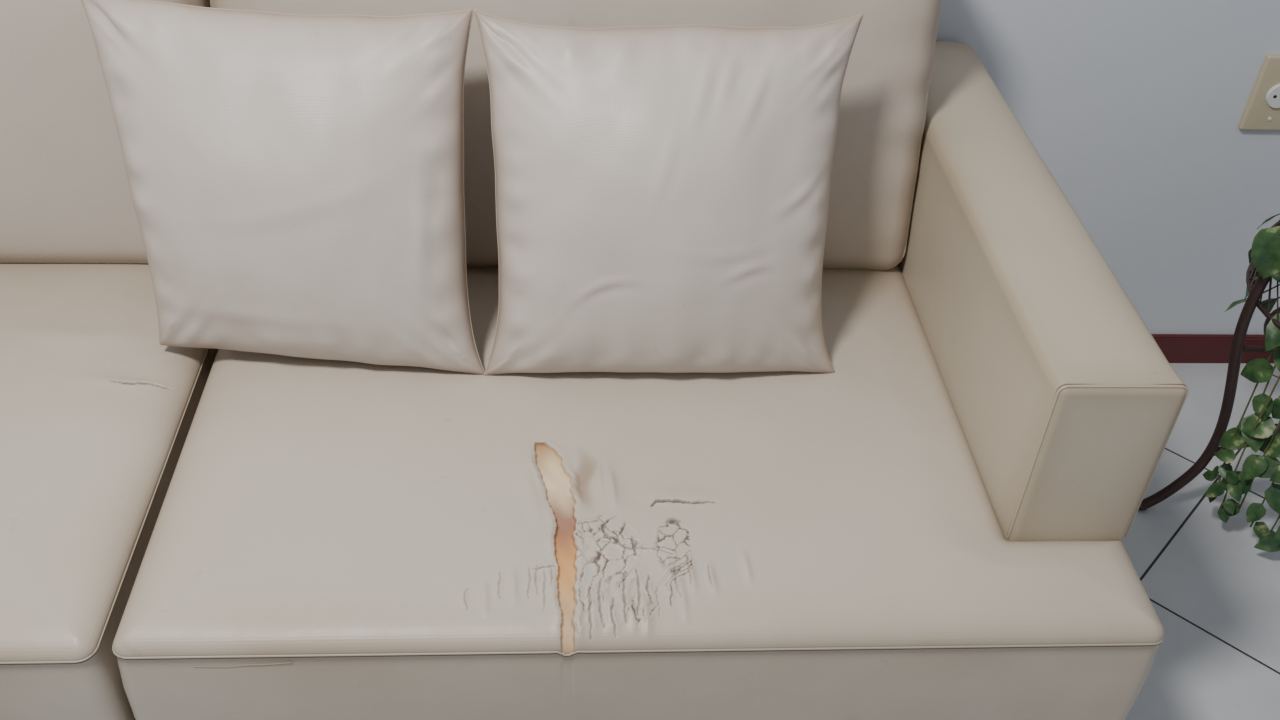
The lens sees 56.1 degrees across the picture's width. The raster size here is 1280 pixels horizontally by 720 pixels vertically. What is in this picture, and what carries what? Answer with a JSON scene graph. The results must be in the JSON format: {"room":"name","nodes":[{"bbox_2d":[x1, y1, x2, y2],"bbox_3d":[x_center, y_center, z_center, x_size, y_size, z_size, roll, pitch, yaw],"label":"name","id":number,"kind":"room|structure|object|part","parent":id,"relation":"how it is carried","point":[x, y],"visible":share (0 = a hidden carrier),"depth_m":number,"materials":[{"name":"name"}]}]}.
{"room":"living room","nodes":[
{"label":"living room","id":0,"kind":"room"},
{"bbox_2d":[936,0,1279,334],"bbox_3d":[-0.099,-1.095,1.516,6.400,2.700,0.120,0,39,-4],"label":"wall","id":1,"kind":"structure","parent":0,"point":[1134,109],"depth_m":2.06,"materials":[{"name":"white paint"}]},
{"bbox_2d":[1151,334,1273,362],"bbox_3d":[-0.154,-0.026,2.289,6.400,0.062,0.014,0,39,-4],"label":"baseboard","id":2,"kind":"structure","parent":1,"relation":"attached to","point":[1177,348],"depth_m":2.36,"materials":[{"name":"brown wood"}]},
{"bbox_2d":[1238,54,1279,129],"bbox_3d":[1.077,-0.449,2.026,0.086,0.136,0.022,0,39,-4],"label":"power outlet","id":3,"kind":"object","parent":1,"relation":"attached to","point":[1262,110],"visible":1,"depth_m":2.03,"materials":[{"name":"plastic"}]},
{"bbox_2d":[1123,363,1279,719],"bbox_3d":[-0.052,1.347,0.717,6.400,0.100,4.430,0,39,-4],"label":"floor","id":4,"kind":"structure","parent":0,"point":[1214,595],"depth_m":1.94,"materials":[{"name":"tile"}]},
{"bbox_2d":[0,0,1188,719],"bbox_3d":[-0.566,-0.057,1.570,2.248,0.973,1.017,0,39,-4],"label":"sofa","id":5,"kind":"object","parent":4,"relation":"on","point":[934,524],"visible":0.66,"depth_m":1.38,"materials":[{"name":"leather"}]},
{"bbox_2d":[0,0,209,263],"bbox_3d":[-1.059,-0.399,1.618,0.974,0.538,0.229,0,27,-4],"label":"cushion","id":6,"kind":"object","parent":5,"relation":"on","point":[65,194],"depth_m":1.59,"materials":[{"name":"leather"}]},
{"bbox_2d":[0,263,217,719],"bbox_3d":[-1.130,0.113,1.567,1.111,0.263,0.857,0,39,-4],"label":"seat cushion","id":7,"kind":"object","parent":5,"relation":"on","point":[97,415],"depth_m":1.40,"materials":[{"name":"leather"}]},
{"bbox_2d":[81,0,484,374],"bbox_3d":[-0.441,-0.209,1.484,0.510,0.411,0.228,4,39,0],"label":"throw pillow","id":8,"kind":"object","parent":5,"relation":"on","point":[296,181],"visible":1,"depth_m":1.43,"materials":[{"name":"leather"}]},
{"bbox_2d":[210,0,941,269],"bbox_3d":[-0.084,-0.396,1.685,0.971,0.538,0.230,0,27,-4],"label":"cushion","id":9,"kind":"object","parent":5,"relation":"on","point":[888,150],"depth_m":1.62,"materials":[{"name":"leather"}]},
{"bbox_2d":[113,264,1163,719],"bbox_3d":[-0.011,0.115,1.645,1.116,0.262,0.853,0,39,-4],"label":"seat cushion","id":10,"kind":"object","parent":5,"relation":"on","point":[314,539],"depth_m":1.33,"materials":[{"name":"leather"}]},
{"bbox_2d":[473,9,863,374],"bbox_3d":[0.036,-0.192,1.492,0.479,0.415,0.237,0,39,-4],"label":"throw pillow","id":11,"kind":"object","parent":5,"relation":"on","point":[662,193],"visible":1,"depth_m":1.44,"materials":[{"name":"leather"}]},
{"bbox_3d":[0.474,-0.063,1.726,0.151,0.472,0.871,0,39,-4],"label":"arm","id":12,"kind":"part","parent":5,"relation":"part of","materials":[{"name":"leather"}]},
{"bbox_2d":[1138,220,1279,510],"bbox_3d":[1.067,0.036,1.899,0.414,0.563,0.409,0,39,-4],"label":"plant stand","id":13,"kind":"object","parent":4,"relation":"on","point":[1254,299],"visible":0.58,"depth_m":1.88,"materials":[{"name":"brown metal"}]},
{"bbox_2d":[1203,214,1279,551],"bbox_3d":[1.110,0.007,1.884,0.409,0.603,0.396,27,45,27],"label":"potted plant","id":14,"kind":"object","parent":13,"relation":"on","point":[1254,431],"visible":0.94,"depth_m":1.88,"materials":[{"name":"green plant"}]}
]}

